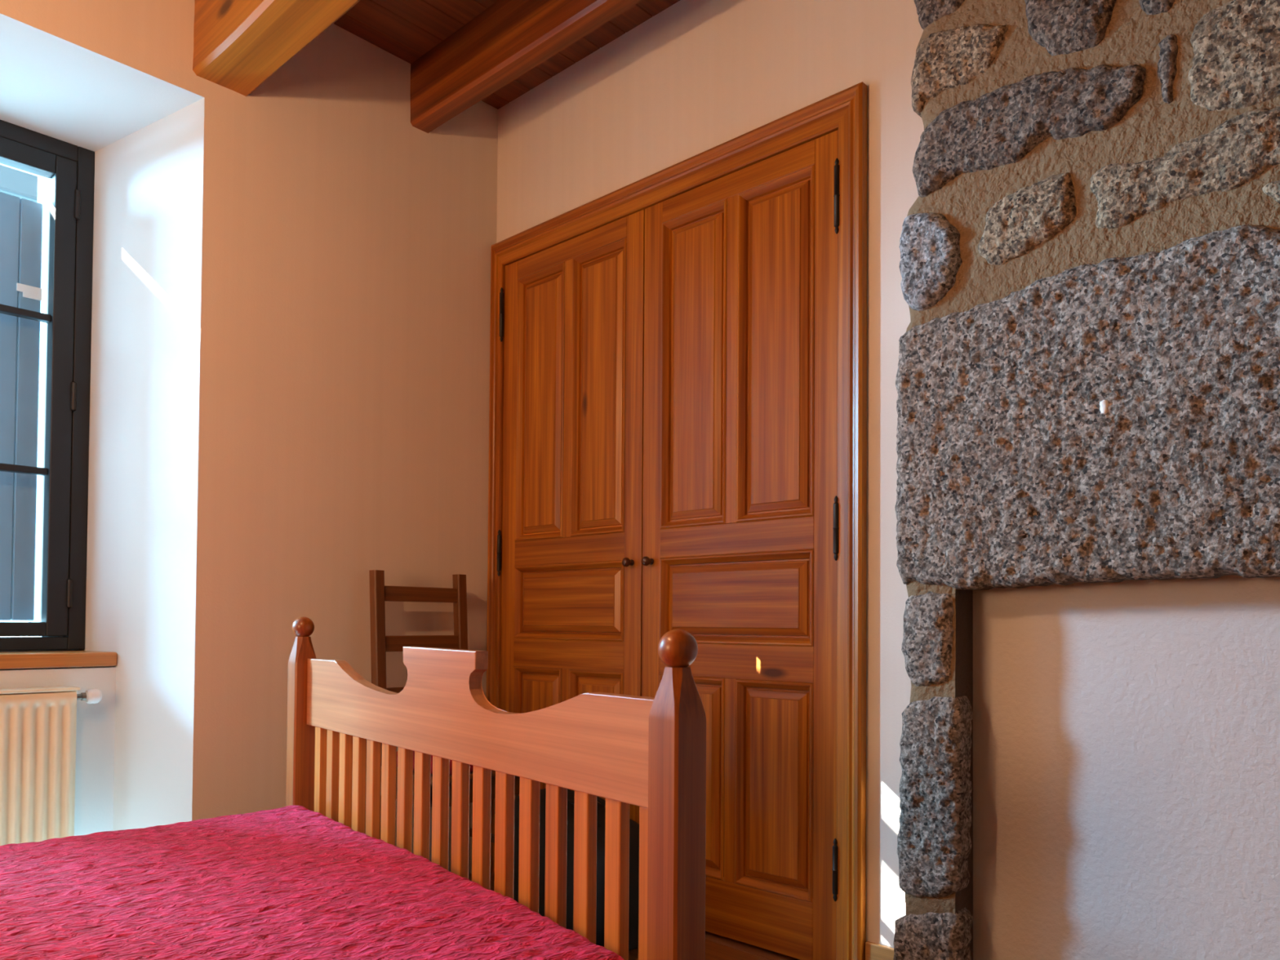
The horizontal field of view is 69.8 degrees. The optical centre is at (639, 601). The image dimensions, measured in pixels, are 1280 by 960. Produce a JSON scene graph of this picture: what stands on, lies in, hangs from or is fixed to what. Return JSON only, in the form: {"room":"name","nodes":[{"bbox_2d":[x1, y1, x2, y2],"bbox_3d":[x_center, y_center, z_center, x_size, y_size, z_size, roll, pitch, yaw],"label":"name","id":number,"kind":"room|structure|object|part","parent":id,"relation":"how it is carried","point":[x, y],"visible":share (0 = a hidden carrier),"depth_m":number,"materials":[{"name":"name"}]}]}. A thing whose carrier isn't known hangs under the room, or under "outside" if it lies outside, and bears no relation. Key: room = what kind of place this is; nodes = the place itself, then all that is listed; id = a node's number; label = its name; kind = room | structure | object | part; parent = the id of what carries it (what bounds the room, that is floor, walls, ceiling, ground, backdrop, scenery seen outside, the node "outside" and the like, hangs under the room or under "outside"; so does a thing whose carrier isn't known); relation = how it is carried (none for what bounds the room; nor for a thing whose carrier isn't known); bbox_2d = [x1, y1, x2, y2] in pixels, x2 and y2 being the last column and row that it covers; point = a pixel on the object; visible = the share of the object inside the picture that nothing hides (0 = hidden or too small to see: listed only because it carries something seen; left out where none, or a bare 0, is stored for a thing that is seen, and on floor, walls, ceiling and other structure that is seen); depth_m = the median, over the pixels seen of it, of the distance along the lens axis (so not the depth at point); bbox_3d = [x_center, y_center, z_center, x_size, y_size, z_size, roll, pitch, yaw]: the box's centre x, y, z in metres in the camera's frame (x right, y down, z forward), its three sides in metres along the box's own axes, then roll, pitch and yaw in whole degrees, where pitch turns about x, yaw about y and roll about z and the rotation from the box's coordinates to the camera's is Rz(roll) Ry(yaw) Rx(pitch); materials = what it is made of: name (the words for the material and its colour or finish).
{"room":"bedroom","nodes":[
{"label":"bedroom","id":0,"kind":"room"},
{"bbox_2d":[0,163,79,652],"bbox_3d":[-2.621,-0.593,2.299,0.179,3.100,4.700,-1,-2,43],"label":"wall","id":1,"kind":"structure","parent":0,"point":[43,183],"depth_m":2.98,"materials":[{"name":"paint"}]},
{"bbox_2d":[0,0,497,874],"bbox_3d":[-2.317,-0.507,2.015,0.650,2.920,4.700,-1,-2,43],"label":"wall","id":2,"kind":"structure","parent":0,"point":[290,385],"depth_m":2.84,"materials":[{"name":"white paint"}]},
{"bbox_2d":[0,685,102,845],"bbox_3d":[-2.002,0.603,2.364,0.086,0.721,1.093,-1,-2,43],"label":"radiator","id":3,"kind":"object","parent":2,"relation":"attached to","point":[38,725],"visible":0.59,"depth_m":2.62,"materials":[{"name":"beige metal"}]},
{"bbox_2d":[0,685,80,693],"bbox_3d":[-2.023,0.246,2.347,0.086,0.009,1.025,-1,-2,43],"label":"grille","id":4,"kind":"object","parent":3,"relation":"attached to","point":[68,689],"depth_m":2.64,"materials":[{"name":"beige metal"}]},
{"bbox_3d":[-1.644,0.284,2.757,0.045,0.045,0.043,-1,-2,43],"label":"knob","id":5,"kind":"part","parent":3,"relation":"part of","materials":[{"name":"white plastic"}]},
{"bbox_2d":[0,120,117,669],"bbox_3d":[-2.146,-0.647,2.485,0.253,1.670,1.281,-1,-2,43],"label":"window","id":6,"kind":"structure","parent":2,"relation":"in","point":[69,167],"depth_m":2.91,"materials":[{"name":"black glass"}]},
{"bbox_2d":[0,191,43,620],"bbox_3d":[-1.992,-0.614,2.900,0.032,1.347,0.153,-1,-2,43],"label":"shutter","id":7,"kind":"object","parent":6,"relation":"attached to","point":[20,220],"visible":1,"depth_m":2.91,"materials":[{"name":"blue paint"}]},
{"bbox_3d":[-2.021,-0.658,2.748,0.058,1.524,0.552,-1,-2,43],"label":"sash","id":8,"kind":"part","parent":6,"relation":"part of","materials":[{"name":"black wood"}]},
{"bbox_3d":[-2.130,0.166,2.446,0.193,0.044,1.281,-1,-2,43],"label":"sill","id":9,"kind":"part","parent":6,"relation":"part of","materials":[{"name":"brown wood"}]},
{"bbox_2d":[333,0,679,109],"bbox_3d":[-0.480,-1.941,0.347,4.439,0.020,4.700,-1,-2,43],"label":"ceiling","id":10,"kind":"structure","parent":0,"point":[406,29],"depth_m":2.99,"materials":[{"name":"brown wood"}]},
{"bbox_2d":[192,0,359,96],"bbox_3d":[0.307,-1.726,1.285,4.250,0.368,0.173,-1,-2,43],"label":"ceiling beam","id":11,"kind":"structure","parent":10,"relation":"attached to","point":[238,45],"depth_m":2.52,"materials":[{"name":"brown wood"}]},
{"bbox_2d":[410,0,642,133],"bbox_3d":[-0.100,-1.774,2.597,1.870,0.221,0.087,-1,-2,43],"label":"ceiling beam","id":12,"kind":"structure","parent":10,"relation":"attached to","point":[509,38],"depth_m":2.88,"materials":[{"name":"brown wood"}]},
{"bbox_2d":[469,871,800,959],"bbox_3d":[-0.679,0.940,0.430,4.718,0.020,4.668,-1,-2,43],"label":"floor","id":13,"kind":"structure","parent":0,"point":[717,947],"depth_m":2.58,"materials":[{"name":"brown wood"}]},
{"bbox_2d":[368,569,519,879],"bbox_3d":[-0.612,0.443,2.959,0.407,1.086,0.373,-1,-2,43],"label":"chair","id":14,"kind":"object","parent":13,"relation":"on","point":[380,593],"visible":0.24,"depth_m":3.00,"materials":[{"name":"brown wood"}]},
{"bbox_3d":[-0.844,0.441,2.953,0.075,1.086,0.037,-1,-2,43],"label":"post","id":15,"kind":"part","parent":14,"relation":"part of","materials":[{"name":"brown wood"}]},
{"bbox_3d":[-0.600,0.750,2.716,0.036,0.462,0.036,-1,-2,43],"label":"leg","id":16,"kind":"part","parent":14,"relation":"part of","materials":[{"name":"brown wood"}]},
{"bbox_2d":[396,751,472,775],"bbox_3d":[-0.595,0.504,2.942,0.330,0.042,0.330,-1,-2,43],"label":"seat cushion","id":17,"kind":"object","parent":14,"relation":"on","point":[451,761],"visible":0.02,"depth_m":2.79,"materials":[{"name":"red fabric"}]},
{"bbox_3d":[-0.601,0.535,2.946,0.375,0.020,0.373,-1,-2,43],"label":"seat","id":18,"kind":"part","parent":14,"relation":"part of","materials":[{"name":"brown wood"}]},
{"bbox_3d":[-0.606,0.581,2.949,0.348,0.070,0.361,-1,-2,43],"label":"seat frame","id":19,"kind":"part","parent":14,"relation":"part of","materials":[{"name":"brown wood"}]},
{"bbox_3d":[-0.623,0.448,3.191,0.075,1.086,0.037,-1,-2,43],"label":"post","id":20,"kind":"part","parent":14,"relation":"part of","materials":[{"name":"brown wood"}]},
{"bbox_2d":[285,616,706,959],"bbox_3d":[-1.214,0.469,1.233,2.089,0.950,1.579,1,-2,-39],"label":"bed","id":21,"kind":"object","parent":13,"relation":"on","point":[649,753],"visible":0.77,"depth_m":1.60,"materials":[{"name":"brown wood"}]},
{"bbox_3d":[-0.911,0.533,2.462,0.060,0.879,0.063,1,-2,-39],"label":"post","id":22,"kind":"part","parent":21,"relation":"part of","materials":[{"name":"brown wood"}]},
{"bbox_3d":[-0.417,0.207,1.892,0.028,0.222,1.452,1,-2,-39],"label":"footboard panel","id":23,"kind":"part","parent":21,"relation":"part of","materials":[{"name":"brown wood"}]},
{"bbox_3d":[0.051,0.523,1.289,0.060,0.862,0.063,1,-2,-39],"label":"post","id":24,"kind":"part","parent":21,"relation":"part of","materials":[{"name":"brown wood"}]},
{"bbox_2d":[513,788,639,951],"bbox_3d":[-0.162,0.778,2.692,0.510,0.410,0.300,-1,-2,43],"label":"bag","id":25,"kind":"object","parent":13,"relation":"on","point":[601,808],"visible":0.15,"depth_m":2.54,"materials":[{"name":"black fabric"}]},
{"bbox_3d":[-0.191,0.618,2.663,0.212,0.078,0.022,-1,-2,43],"label":"handle","id":26,"kind":"part","parent":25,"relation":"part of","materials":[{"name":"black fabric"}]},
{"bbox_3d":[-0.130,0.620,2.728,0.212,0.078,0.022,-1,-2,43],"label":"handle","id":27,"kind":"part","parent":25,"relation":"part of","materials":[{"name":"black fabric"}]},
{"bbox_2d":[486,81,866,959],"bbox_3d":[0.037,-0.177,2.924,1.553,2.332,0.129,-1,-2,43],"label":"wardrobe","id":28,"kind":"object","parent":13,"relation":"on","point":[677,406],"visible":0.84,"depth_m":2.70,"materials":[{"name":"brown wood"}]},
{"bbox_3d":[-0.363,0.526,3.252,0.258,0.589,0.024,-1,-2,43],"label":"panel","id":29,"kind":"part","parent":28,"relation":"part of","materials":[{"name":"brown wood"}]},
{"bbox_3d":[-0.354,-0.703,3.279,0.258,0.965,0.024,-1,-2,43],"label":"panel","id":30,"kind":"part","parent":28,"relation":"part of","materials":[{"name":"brown wood"}]},
{"bbox_3d":[-0.250,-0.001,3.162,0.556,0.264,0.024,-1,-2,43],"label":"panel","id":31,"kind":"part","parent":28,"relation":"part of","materials":[{"name":"brown wood"}]},
{"bbox_3d":[-0.243,-0.138,3.172,0.706,2.237,0.034,-1,-2,43],"label":"door","id":32,"kind":"part","parent":28,"relation":"part of","materials":[{"name":"brown wood"}]},
{"bbox_3d":[-0.144,0.523,3.049,0.256,0.589,0.024,-1,-2,43],"label":"panel","id":33,"kind":"part","parent":28,"relation":"part of","materials":[{"name":"brown wood"}]},
{"bbox_3d":[-0.136,-0.706,3.076,0.256,0.965,0.024,-1,-2,43],"label":"panel","id":34,"kind":"part","parent":28,"relation":"part of","materials":[{"name":"brown wood"}]},
{"bbox_3d":[-0.039,-0.126,2.932,0.031,0.031,0.039,-1,-2,43],"label":"knob","id":35,"kind":"part","parent":28,"relation":"part of","materials":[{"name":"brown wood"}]},
{"bbox_3d":[0.023,-0.127,2.874,0.031,0.031,0.039,-1,-2,43],"label":"knob","id":36,"kind":"part","parent":28,"relation":"part of","materials":[{"name":"brown wood"}]},
{"bbox_3d":[0.157,0.519,2.769,0.256,0.589,0.024,-1,-2,43],"label":"panel","id":37,"kind":"part","parent":28,"relation":"part of","materials":[{"name":"brown wood"}]},
{"bbox_3d":[0.166,-0.710,2.796,0.256,0.965,0.024,-1,-2,43],"label":"panel","id":38,"kind":"part","parent":28,"relation":"part of","materials":[{"name":"brown wood"}]},
{"bbox_3d":[0.271,-0.007,2.678,0.558,0.264,0.024,-1,-2,43],"label":"panel","id":39,"kind":"part","parent":28,"relation":"part of","materials":[{"name":"brown wood"}]},
{"bbox_3d":[0.278,-0.145,2.687,0.708,2.237,0.034,-1,-2,43],"label":"door","id":40,"kind":"part","parent":28,"relation":"part of","materials":[{"name":"brown wood"}]},
{"bbox_3d":[0.376,0.516,2.565,0.261,0.589,0.024,-1,-2,43],"label":"panel","id":41,"kind":"part","parent":28,"relation":"part of","materials":[{"name":"brown wood"}]},
{"bbox_3d":[0.385,-0.713,2.592,0.261,0.965,0.024,-1,-2,43],"label":"panel","id":42,"kind":"part","parent":28,"relation":"part of","materials":[{"name":"brown wood"}]},
{"bbox_2d":[893,0,1279,959],"bbox_3d":[1.121,-0.457,1.476,1.508,2.868,0.596,-1,-2,43],"label":"fireplace","id":43,"kind":"object","parent":13,"relation":"on","point":[1087,506],"visible":1,"depth_m":1.70,"materials":[{"name":"stone"}]},
{"bbox_3d":[1.136,0.452,1.517,1.192,1.030,0.037,-1,-2,43],"label":"infill panel","id":44,"kind":"part","parent":43,"relation":"part of","materials":[{"name":"white paint"}]},
{"bbox_2d":[496,0,924,947],"bbox_3d":[1.068,-0.478,2.021,4.300,2.910,0.120,-1,-2,43],"label":"wall","id":45,"kind":"structure","parent":0,"point":[694,77],"depth_m":2.56,"materials":[{"name":"white paint"}]},
{"bbox_2d":[865,941,893,959],"bbox_3d":[0.693,0.923,2.239,0.314,0.112,0.013,-1,-2,43],"label":"baseboard","id":46,"kind":"structure","parent":45,"relation":"attached to","point":[873,951],"depth_m":2.32,"materials":[{"name":"brown wood"}]},
{"label":"outside","id":47,"kind":"structure","parent":0,"visible":0},
{"bbox_2d":[0,164,37,202],"bbox_3d":[-2.093,-1.804,4.220,0.200,0.388,2.220,-1,-2,43],"label":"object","id":48,"kind":"object","parent":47,"point":[14,182],"depth_m":3.66,"materials":[{"name":"stone"}]},
{"bbox_3d":[-1.210,0.636,1.243,1.855,0.200,1.280,1,-2,-39],"label":"mattress","id":49,"kind":"object","parent":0,"visible":0},
{"bbox_2d":[0,804,624,959],"bbox_3d":[-1.188,0.597,1.179,2.029,0.224,1.533,1,-2,-39],"label":"bedspread","id":50,"kind":"object","parent":49,"relation":"on","point":[288,882],"visible":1,"depth_m":1.53,"materials":[{"name":"red fabric"}]}
]}

